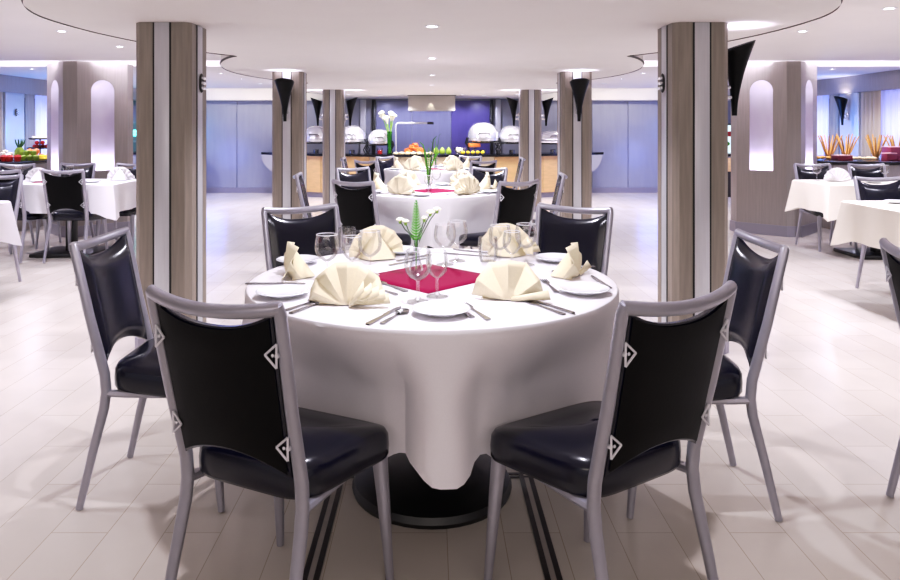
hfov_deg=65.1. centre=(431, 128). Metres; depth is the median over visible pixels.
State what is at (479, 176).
dining chair
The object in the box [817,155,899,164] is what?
countertop
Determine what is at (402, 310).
spoon
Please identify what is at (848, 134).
breadstick
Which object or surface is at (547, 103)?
wall sconce
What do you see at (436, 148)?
bud vase
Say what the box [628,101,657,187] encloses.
wall panel
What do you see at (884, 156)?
food box
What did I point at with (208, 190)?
baseboard
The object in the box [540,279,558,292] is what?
fork
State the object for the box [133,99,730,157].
wall
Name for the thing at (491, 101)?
wall post
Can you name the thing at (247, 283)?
table knife
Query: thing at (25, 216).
dining chair
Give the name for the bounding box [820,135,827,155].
breadstick
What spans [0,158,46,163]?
countertop
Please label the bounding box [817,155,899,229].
sideboard
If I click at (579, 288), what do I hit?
plate
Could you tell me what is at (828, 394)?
floor
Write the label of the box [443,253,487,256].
fork
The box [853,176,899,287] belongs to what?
dining chair
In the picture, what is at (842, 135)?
breadstick
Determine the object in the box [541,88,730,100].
trim
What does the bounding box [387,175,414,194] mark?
napkin
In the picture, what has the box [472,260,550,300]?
napkin
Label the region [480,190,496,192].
plate
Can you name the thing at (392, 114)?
vase
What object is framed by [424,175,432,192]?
wine glass
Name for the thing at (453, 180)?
napkin
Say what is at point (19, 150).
pineapple
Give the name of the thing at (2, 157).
pepper
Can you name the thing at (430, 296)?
wine glass
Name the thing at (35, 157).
apple
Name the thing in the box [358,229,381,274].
wine glass
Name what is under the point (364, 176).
dining chair
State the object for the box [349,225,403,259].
napkin
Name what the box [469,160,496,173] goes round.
dining chair
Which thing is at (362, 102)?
pilaster strip
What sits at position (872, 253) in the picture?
square table
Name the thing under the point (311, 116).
wall panel
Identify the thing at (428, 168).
bud vase
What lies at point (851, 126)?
pier
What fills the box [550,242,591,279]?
napkin
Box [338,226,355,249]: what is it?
water tumbler
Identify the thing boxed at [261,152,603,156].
countertop
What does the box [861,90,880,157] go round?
drape
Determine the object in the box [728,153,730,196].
base cabinet
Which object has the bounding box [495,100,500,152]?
pilaster strip
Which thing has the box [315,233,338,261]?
wine glass
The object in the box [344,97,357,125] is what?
wall sconce
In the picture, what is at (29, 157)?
apple
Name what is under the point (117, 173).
napkin
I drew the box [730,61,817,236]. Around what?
column
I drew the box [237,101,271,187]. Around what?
wall panel
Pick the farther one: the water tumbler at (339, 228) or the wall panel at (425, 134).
the wall panel at (425, 134)
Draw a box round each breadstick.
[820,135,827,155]
[828,136,829,155]
[830,135,836,155]
[832,135,842,154]
[846,134,849,154]
[867,134,874,156]
[875,137,876,156]
[877,134,887,158]
[877,135,881,157]
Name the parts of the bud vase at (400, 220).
glass, flower stem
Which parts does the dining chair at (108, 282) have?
leg, rail, backrest, rail, seat, leg, leg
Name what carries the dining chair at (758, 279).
on the floor
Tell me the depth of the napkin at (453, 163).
9.22 m
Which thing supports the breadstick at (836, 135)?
in the holder
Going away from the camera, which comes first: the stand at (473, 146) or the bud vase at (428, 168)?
the bud vase at (428, 168)
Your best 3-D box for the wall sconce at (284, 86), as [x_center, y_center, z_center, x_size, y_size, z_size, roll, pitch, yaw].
[-1.560,-0.306,7.451,0.198,0.453,0.196,0,0,40]
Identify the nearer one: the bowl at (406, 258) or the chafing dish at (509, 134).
the bowl at (406, 258)
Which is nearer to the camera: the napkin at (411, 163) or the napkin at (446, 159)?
the napkin at (411, 163)
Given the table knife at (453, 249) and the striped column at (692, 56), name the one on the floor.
the striped column at (692, 56)
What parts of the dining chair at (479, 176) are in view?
backrest, rail, leg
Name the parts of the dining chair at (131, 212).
leg, leg, rail, backrest, seat, leg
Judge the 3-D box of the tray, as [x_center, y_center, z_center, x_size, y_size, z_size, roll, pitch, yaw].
[-5.505,0.139,9.900,0.300,0.024,0.300,0,0,0]
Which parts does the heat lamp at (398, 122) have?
post, arm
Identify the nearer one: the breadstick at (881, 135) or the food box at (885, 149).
the food box at (885, 149)
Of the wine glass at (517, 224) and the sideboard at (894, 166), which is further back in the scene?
the sideboard at (894, 166)
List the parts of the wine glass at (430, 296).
stem and foot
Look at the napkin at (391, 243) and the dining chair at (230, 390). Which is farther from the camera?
the napkin at (391, 243)
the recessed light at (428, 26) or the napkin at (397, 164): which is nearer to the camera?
the recessed light at (428, 26)
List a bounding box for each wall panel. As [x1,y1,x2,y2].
[3,92,23,153]
[206,101,236,187]
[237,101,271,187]
[307,101,359,152]
[376,101,411,152]
[412,111,450,152]
[451,101,489,152]
[502,101,556,152]
[592,101,627,187]
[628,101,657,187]
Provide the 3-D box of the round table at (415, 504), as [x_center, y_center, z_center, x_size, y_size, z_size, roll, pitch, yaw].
[0.000,0.925,2.572,1.290,0.750,1.290,0,0,0]
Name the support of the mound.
on the serving platter
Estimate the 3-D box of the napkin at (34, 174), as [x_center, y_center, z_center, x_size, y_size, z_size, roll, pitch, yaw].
[-4.090,0.470,7.338,0.272,0.143,0.170,0,0,-11]
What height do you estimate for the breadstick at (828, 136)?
0.321 m
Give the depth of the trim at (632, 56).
4.74 m
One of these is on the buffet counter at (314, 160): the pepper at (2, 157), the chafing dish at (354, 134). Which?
the chafing dish at (354, 134)
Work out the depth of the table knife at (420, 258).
2.85 m
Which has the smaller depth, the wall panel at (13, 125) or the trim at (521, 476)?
the trim at (521, 476)
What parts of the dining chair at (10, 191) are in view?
backrest, rail, leg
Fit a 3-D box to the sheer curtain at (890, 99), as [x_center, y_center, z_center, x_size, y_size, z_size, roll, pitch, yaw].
[6.540,0.290,9.510,0.040,1.780,1.720,0,0,0]
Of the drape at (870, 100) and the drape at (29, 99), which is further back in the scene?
the drape at (29, 99)
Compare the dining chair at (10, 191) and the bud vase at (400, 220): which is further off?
the dining chair at (10, 191)
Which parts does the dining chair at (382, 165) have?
leg, rail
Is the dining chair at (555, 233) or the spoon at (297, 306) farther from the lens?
the dining chair at (555, 233)
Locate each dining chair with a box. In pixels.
[0,163,35,251]
[0,169,48,262]
[0,174,23,281]
[35,162,95,248]
[41,169,107,262]
[69,226,224,511]
[95,163,135,246]
[145,285,393,579]
[261,202,341,270]
[293,172,356,236]
[331,179,410,252]
[336,166,370,188]
[340,157,348,173]
[354,160,378,180]
[375,155,393,182]
[459,155,481,165]
[459,179,539,248]
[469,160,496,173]
[470,166,507,248]
[484,280,736,579]
[507,157,524,188]
[530,172,567,236]
[533,202,613,275]
[626,228,789,521]
[794,163,857,251]
[848,163,886,244]
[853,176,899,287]
[879,238,899,497]
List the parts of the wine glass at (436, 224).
stem and foot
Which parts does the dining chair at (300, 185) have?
leg, backrest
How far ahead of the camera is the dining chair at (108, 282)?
2.46 m
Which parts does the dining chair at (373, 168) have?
rail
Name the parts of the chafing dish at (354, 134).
roll lid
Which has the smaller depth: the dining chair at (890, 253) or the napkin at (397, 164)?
the dining chair at (890, 253)
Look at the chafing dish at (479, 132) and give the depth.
13.00 m
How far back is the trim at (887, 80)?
10.63 m
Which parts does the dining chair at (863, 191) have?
leg, rail, backrest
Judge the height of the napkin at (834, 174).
0.143 m
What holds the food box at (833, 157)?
on the sideboard at (894, 166)
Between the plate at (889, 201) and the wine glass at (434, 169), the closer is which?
the plate at (889, 201)
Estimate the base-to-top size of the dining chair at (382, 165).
0.915 m
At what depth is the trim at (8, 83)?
11.12 m
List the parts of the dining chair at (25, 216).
rail, leg, seat, leg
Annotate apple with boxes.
[26,155,32,160]
[30,150,36,155]
[33,155,39,160]
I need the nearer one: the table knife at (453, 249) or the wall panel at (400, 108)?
the table knife at (453, 249)
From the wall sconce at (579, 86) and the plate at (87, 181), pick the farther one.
the wall sconce at (579, 86)
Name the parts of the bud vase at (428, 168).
blade, blade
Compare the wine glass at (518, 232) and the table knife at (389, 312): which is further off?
the wine glass at (518, 232)
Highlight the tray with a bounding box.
[28,138,46,139]
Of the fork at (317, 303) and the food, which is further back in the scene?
the food
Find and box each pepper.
[0,155,6,160]
[6,155,13,160]
[14,155,21,160]
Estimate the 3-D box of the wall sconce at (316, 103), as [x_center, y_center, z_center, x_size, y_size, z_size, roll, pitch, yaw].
[-1.841,-0.277,11.223,0.196,0.453,0.198,0,0,40]
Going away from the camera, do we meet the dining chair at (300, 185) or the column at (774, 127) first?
the dining chair at (300, 185)
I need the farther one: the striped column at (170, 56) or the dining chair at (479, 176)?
the dining chair at (479, 176)
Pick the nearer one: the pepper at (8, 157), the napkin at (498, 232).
the napkin at (498, 232)
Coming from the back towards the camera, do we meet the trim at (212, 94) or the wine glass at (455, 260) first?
the trim at (212, 94)
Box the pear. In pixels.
[439,147,444,153]
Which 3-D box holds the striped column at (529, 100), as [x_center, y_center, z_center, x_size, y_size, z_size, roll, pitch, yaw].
[1.560,0.341,11.223,0.337,1.918,0.337,0,0,0]
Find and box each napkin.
[25,167,50,180]
[107,167,134,179]
[281,241,314,279]
[309,262,389,307]
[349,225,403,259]
[373,172,387,189]
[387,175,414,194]
[391,157,402,168]
[397,170,420,186]
[403,158,421,169]
[413,156,424,166]
[443,155,462,166]
[445,158,463,169]
[449,169,479,185]
[453,175,480,194]
[463,156,469,167]
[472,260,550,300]
[479,172,496,189]
[481,223,540,256]
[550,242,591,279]
[824,167,850,180]
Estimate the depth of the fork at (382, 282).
2.42 m
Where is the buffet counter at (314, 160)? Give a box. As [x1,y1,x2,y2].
[261,152,603,196]
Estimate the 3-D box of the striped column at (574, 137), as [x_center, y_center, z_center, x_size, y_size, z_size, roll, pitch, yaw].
[1.560,0.341,7.732,0.337,1.918,0.337,0,0,0]
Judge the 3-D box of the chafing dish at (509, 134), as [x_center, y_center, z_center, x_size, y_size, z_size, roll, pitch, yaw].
[1.518,0.200,13.349,0.614,0.543,0.594,0,0,0]
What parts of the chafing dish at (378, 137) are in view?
roll lid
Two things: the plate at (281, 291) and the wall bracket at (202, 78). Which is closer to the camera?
the plate at (281, 291)
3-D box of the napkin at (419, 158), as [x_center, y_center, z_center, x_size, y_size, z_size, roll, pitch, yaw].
[-0.233,0.459,9.983,0.321,0.165,0.171,0,0,-33]
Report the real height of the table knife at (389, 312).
0.004 m
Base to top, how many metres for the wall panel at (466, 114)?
1.780 m
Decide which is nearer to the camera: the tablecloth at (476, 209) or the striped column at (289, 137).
the tablecloth at (476, 209)
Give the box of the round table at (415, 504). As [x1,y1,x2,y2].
[352,453,511,529]
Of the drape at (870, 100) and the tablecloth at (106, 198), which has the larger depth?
the drape at (870, 100)
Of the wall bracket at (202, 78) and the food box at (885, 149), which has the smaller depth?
the wall bracket at (202, 78)
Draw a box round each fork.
[289,302,319,313]
[380,280,407,291]
[396,254,432,260]
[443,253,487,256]
[463,312,474,317]
[464,302,490,319]
[523,300,565,314]
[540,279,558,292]
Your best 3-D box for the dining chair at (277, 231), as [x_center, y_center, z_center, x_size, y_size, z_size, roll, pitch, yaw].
[-0.537,0.842,3.386,0.438,0.915,0.567,0,0,-33]
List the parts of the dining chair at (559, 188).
seat, backrest, leg, rail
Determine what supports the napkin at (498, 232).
on the tablecloth at (440, 388)
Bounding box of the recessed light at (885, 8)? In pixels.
[881,7,896,9]
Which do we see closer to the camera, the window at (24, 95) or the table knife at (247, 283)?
the table knife at (247, 283)
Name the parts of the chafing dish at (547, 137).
roll lid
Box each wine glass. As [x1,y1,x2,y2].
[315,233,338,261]
[342,235,361,259]
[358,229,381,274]
[404,247,431,303]
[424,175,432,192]
[426,249,447,298]
[432,169,440,187]
[434,222,455,266]
[446,220,467,262]
[489,224,510,249]
[503,230,520,253]
[515,222,536,266]
[812,165,821,180]
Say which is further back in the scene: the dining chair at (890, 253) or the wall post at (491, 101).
the wall post at (491, 101)
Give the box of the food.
[456,147,462,153]
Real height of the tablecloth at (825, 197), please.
0.354 m
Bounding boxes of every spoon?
[285,299,313,310]
[379,308,408,323]
[385,290,397,294]
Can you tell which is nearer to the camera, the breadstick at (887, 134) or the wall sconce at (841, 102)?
the breadstick at (887, 134)
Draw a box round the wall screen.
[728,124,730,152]
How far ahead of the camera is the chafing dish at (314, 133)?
13.46 m
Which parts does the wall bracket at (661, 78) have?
plate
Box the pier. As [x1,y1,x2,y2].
[840,92,860,156]
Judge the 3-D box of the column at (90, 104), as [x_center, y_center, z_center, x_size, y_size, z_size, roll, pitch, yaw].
[-4.360,0.240,9.000,0.866,2.120,0.866,0,0,45]
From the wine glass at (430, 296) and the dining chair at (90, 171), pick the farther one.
the dining chair at (90, 171)
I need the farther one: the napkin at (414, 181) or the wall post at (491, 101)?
the wall post at (491, 101)
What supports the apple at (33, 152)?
on the apple
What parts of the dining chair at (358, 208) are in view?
leg, rail, backrest, leg, seat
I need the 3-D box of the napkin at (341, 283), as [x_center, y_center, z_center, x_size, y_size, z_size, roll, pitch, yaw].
[-0.256,0.476,2.192,0.254,0.131,0.152,0,0,-3]
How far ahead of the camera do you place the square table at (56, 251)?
7.30 m
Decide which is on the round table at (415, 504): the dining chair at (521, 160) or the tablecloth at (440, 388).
the tablecloth at (440, 388)
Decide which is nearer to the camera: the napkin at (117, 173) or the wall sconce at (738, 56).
the wall sconce at (738, 56)
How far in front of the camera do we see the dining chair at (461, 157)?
10.31 m
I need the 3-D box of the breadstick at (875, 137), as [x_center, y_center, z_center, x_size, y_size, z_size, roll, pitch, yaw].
[6.189,0.263,9.833,0.021,0.306,0.155,0,0,33]
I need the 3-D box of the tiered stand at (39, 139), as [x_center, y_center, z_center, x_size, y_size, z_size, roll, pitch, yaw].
[-5.505,0.269,9.900,0.380,0.300,0.380,0,0,0]
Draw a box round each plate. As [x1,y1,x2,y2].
[86,180,100,182]
[256,284,309,298]
[276,255,319,263]
[394,245,421,254]
[411,300,470,317]
[412,193,431,196]
[433,183,448,185]
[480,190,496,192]
[535,253,565,262]
[556,281,609,295]
[883,200,899,203]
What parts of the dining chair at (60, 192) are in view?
leg, rail, backrest, leg, seat, leg, leg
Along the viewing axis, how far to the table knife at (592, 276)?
2.50 m
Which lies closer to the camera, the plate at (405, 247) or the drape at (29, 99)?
the plate at (405, 247)
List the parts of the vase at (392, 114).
glass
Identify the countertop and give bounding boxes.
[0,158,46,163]
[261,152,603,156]
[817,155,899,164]
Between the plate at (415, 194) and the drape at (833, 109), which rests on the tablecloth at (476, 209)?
the plate at (415, 194)
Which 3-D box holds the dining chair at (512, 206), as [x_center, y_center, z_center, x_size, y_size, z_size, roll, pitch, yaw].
[0.523,0.842,5.538,0.438,0.915,0.567,0,0,-36]
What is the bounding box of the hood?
[407,95,455,110]
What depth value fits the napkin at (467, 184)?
5.85 m
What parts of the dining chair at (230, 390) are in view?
leg, rail, rail, backrest, leg, leg, seat, rail, leg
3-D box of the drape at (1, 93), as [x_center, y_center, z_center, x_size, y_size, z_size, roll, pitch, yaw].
[-6.500,0.310,10.470,0.060,1.820,0.500,0,0,0]
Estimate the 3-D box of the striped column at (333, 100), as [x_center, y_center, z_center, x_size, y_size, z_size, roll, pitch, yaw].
[-1.560,0.341,11.223,0.337,1.918,0.337,0,0,0]
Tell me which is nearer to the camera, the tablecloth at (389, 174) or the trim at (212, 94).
the tablecloth at (389, 174)
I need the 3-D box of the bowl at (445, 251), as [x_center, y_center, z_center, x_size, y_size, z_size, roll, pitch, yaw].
[0.016,0.438,2.282,0.072,0.088,0.072,0,0,41]
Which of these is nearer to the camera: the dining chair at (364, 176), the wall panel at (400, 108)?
the dining chair at (364, 176)
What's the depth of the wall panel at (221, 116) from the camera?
14.40 m
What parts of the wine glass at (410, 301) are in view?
stem and foot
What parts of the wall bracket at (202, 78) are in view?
plate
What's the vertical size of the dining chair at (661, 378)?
0.915 m
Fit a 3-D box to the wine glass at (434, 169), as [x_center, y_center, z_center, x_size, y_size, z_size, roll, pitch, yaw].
[0.039,0.461,6.553,0.088,0.165,0.088,0,0,0]
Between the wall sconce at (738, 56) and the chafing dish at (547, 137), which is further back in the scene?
the chafing dish at (547, 137)
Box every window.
[24,95,34,149]
[829,95,839,154]
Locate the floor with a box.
[0,193,899,579]
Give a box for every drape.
[0,92,2,152]
[25,94,34,150]
[829,94,838,154]
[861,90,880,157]
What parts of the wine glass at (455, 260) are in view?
stem and foot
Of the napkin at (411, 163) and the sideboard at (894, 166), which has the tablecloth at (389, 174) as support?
the napkin at (411, 163)
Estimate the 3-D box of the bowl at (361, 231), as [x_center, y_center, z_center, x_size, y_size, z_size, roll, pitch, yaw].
[-0.231,0.428,2.623,0.088,0.097,0.088,0,0,-22]
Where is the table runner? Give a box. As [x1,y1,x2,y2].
[378,264,479,293]
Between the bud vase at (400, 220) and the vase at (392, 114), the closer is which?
the bud vase at (400, 220)
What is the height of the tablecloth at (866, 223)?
0.354 m
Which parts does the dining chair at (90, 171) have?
leg, leg, backrest, rail, leg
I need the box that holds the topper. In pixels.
[414,188,454,192]
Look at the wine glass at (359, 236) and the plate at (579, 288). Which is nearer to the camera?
the plate at (579, 288)
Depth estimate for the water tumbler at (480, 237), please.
2.89 m
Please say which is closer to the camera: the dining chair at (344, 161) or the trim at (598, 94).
the dining chair at (344, 161)
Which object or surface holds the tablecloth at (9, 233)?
on the square table
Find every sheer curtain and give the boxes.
[35,95,46,154]
[817,95,828,154]
[881,89,899,152]
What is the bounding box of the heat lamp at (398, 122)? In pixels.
[392,122,433,153]
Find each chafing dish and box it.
[307,125,322,152]
[345,125,367,153]
[365,129,393,153]
[465,123,501,153]
[495,125,518,153]
[541,131,556,152]
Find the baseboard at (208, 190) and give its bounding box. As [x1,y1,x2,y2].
[206,188,657,192]
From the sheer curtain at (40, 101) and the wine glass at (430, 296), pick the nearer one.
the wine glass at (430, 296)
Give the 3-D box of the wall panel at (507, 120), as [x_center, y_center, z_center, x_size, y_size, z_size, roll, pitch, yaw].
[2.349,0.310,14.415,1.826,1.780,0.030,0,0,0]
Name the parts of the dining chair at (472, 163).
rail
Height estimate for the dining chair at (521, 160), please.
0.915 m
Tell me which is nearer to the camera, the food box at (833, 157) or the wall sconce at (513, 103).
the food box at (833, 157)
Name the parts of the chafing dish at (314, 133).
roll lid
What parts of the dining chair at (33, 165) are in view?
backrest, rail, leg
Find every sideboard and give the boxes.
[0,158,46,231]
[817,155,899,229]
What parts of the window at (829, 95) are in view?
pane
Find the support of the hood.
hanging from the ceiling at (365, 49)
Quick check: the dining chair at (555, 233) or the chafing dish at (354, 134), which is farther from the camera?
the chafing dish at (354, 134)
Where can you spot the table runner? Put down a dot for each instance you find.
(453, 277)
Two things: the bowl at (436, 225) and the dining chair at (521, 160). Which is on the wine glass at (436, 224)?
the bowl at (436, 225)
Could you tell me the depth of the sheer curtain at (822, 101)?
11.79 m
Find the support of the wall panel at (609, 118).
attached to the wall
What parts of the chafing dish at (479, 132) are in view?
roll lid, stand frame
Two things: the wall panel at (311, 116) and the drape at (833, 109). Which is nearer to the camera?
the drape at (833, 109)
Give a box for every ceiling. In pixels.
[24,0,839,98]
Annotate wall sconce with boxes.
[275,78,293,120]
[310,97,322,125]
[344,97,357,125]
[506,97,519,125]
[541,97,553,125]
[570,78,588,120]
[728,40,755,115]
[834,96,848,124]
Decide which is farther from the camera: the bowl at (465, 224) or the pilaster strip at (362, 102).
the pilaster strip at (362, 102)
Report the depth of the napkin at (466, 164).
9.57 m
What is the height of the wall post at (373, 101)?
1.860 m
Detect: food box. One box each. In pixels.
[831,155,852,160]
[881,146,899,159]
[881,153,896,160]
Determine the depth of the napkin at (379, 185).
6.19 m
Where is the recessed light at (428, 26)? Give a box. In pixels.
[425,25,438,27]
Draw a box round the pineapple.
[14,139,24,155]
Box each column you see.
[47,61,132,236]
[135,22,205,348]
[272,71,306,218]
[322,90,344,211]
[519,90,540,211]
[557,71,591,218]
[658,22,728,353]
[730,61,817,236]
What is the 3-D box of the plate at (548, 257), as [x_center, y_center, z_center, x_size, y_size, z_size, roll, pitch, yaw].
[0.510,0.533,2.900,0.174,0.020,0.174,0,0,0]
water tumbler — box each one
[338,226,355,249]
[478,236,497,261]
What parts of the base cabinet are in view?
drawer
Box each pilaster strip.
[360,100,365,152]
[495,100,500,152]
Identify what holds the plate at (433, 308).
on the tablecloth at (440, 388)
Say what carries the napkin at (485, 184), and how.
on the tablecloth at (476, 209)
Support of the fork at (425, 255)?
on the tablecloth at (440, 388)
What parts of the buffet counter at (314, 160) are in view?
panel, panel, panel, panel, panel, panel, panel, panel, panel, panel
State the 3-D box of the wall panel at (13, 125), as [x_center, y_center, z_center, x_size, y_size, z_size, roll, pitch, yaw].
[-6.560,0.240,11.000,0.120,2.120,0.500,0,0,0]
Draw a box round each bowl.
[358,230,381,256]
[404,249,431,279]
[426,250,447,277]
[434,223,455,247]
[446,221,467,244]
[515,223,536,247]
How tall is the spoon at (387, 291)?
0.006 m
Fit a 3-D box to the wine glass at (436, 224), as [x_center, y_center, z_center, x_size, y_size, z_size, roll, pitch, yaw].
[0.052,0.461,2.815,0.088,0.165,0.088,0,0,32]
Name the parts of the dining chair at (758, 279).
leg, leg, seat, rail, backrest, rail, leg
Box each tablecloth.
[0,201,21,245]
[23,179,135,220]
[242,248,618,489]
[376,185,496,248]
[384,166,466,184]
[785,180,895,221]
[830,201,899,248]
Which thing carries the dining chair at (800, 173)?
on the floor
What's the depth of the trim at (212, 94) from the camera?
14.19 m
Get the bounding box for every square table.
[29,221,110,257]
[833,247,882,259]
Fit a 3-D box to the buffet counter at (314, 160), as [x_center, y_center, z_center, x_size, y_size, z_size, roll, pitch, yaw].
[0.010,0.882,13.530,6.860,0.835,1.560,0,0,0]
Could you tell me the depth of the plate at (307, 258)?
2.88 m
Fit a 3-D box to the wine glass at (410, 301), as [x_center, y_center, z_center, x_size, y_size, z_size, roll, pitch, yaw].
[-0.044,0.461,2.216,0.087,0.165,0.087,0,0,17]
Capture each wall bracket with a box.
[199,73,206,92]
[657,73,664,92]
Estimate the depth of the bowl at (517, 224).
2.83 m
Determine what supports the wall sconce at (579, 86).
attached to the striped column at (574, 137)
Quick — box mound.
[404,143,423,152]
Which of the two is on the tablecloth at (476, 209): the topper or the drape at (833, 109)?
the topper
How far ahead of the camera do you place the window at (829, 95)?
11.40 m
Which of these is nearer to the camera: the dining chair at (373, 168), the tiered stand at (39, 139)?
the dining chair at (373, 168)
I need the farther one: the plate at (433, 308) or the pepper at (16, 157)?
the pepper at (16, 157)
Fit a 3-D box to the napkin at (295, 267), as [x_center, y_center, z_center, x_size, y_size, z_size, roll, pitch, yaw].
[-0.504,0.478,2.605,0.132,0.127,0.247,0,0,-18]
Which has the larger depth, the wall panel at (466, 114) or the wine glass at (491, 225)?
the wall panel at (466, 114)
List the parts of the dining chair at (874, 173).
leg, rail, backrest, leg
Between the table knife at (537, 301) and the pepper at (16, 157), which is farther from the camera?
the pepper at (16, 157)
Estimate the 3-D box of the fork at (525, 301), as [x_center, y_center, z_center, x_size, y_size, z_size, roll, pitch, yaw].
[0.338,0.541,2.147,0.025,0.003,0.200,0,0,-29]
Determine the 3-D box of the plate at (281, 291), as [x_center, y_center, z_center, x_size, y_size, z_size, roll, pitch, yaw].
[-0.485,0.533,2.295,0.174,0.020,0.174,0,0,0]
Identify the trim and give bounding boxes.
[0,74,46,95]
[21,0,317,93]
[133,88,322,100]
[303,472,562,579]
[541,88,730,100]
[546,0,842,93]
[817,70,899,95]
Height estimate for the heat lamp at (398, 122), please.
0.600 m
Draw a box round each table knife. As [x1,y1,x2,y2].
[245,282,304,284]
[365,306,400,324]
[388,258,425,265]
[453,249,487,253]
[531,300,574,313]
[591,275,611,288]
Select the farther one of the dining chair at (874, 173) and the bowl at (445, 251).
the dining chair at (874, 173)
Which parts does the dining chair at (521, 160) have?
backrest, leg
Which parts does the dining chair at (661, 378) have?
leg, rail, seat, leg, leg, backrest, rail, rail, leg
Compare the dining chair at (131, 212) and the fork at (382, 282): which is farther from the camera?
the dining chair at (131, 212)
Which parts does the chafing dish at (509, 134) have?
roll lid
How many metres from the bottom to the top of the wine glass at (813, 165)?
0.165 m
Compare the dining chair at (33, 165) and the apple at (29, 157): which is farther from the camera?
the apple at (29, 157)
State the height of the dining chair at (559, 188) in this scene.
0.915 m
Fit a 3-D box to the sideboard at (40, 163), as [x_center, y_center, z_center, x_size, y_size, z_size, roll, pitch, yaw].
[-5.850,0.860,10.050,1.310,0.880,2.360,0,0,0]
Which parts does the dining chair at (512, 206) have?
seat, leg, backrest, rail, leg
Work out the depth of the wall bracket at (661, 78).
4.22 m
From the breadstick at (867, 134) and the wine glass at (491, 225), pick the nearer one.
the wine glass at (491, 225)
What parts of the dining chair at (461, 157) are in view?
rail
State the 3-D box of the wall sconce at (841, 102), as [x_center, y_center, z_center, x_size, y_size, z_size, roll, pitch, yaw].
[6.377,-0.286,11.000,0.196,0.453,0.198,0,0,40]
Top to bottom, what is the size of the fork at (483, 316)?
0.003 m
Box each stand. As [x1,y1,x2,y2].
[26,138,46,154]
[468,143,479,153]
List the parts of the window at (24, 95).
pane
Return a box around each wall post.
[372,100,375,152]
[490,100,492,152]
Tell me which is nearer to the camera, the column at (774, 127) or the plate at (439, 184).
the plate at (439, 184)
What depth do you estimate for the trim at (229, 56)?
4.74 m
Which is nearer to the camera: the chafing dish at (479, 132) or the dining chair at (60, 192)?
the dining chair at (60, 192)
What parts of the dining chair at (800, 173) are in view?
leg, rail, seat, backrest, leg, leg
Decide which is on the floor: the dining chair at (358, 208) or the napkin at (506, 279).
the dining chair at (358, 208)
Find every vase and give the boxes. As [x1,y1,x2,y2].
[379,111,396,153]
[396,200,440,276]
[420,136,438,190]
[433,138,438,167]
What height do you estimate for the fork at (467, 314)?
0.003 m
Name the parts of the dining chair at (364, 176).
leg, rail, leg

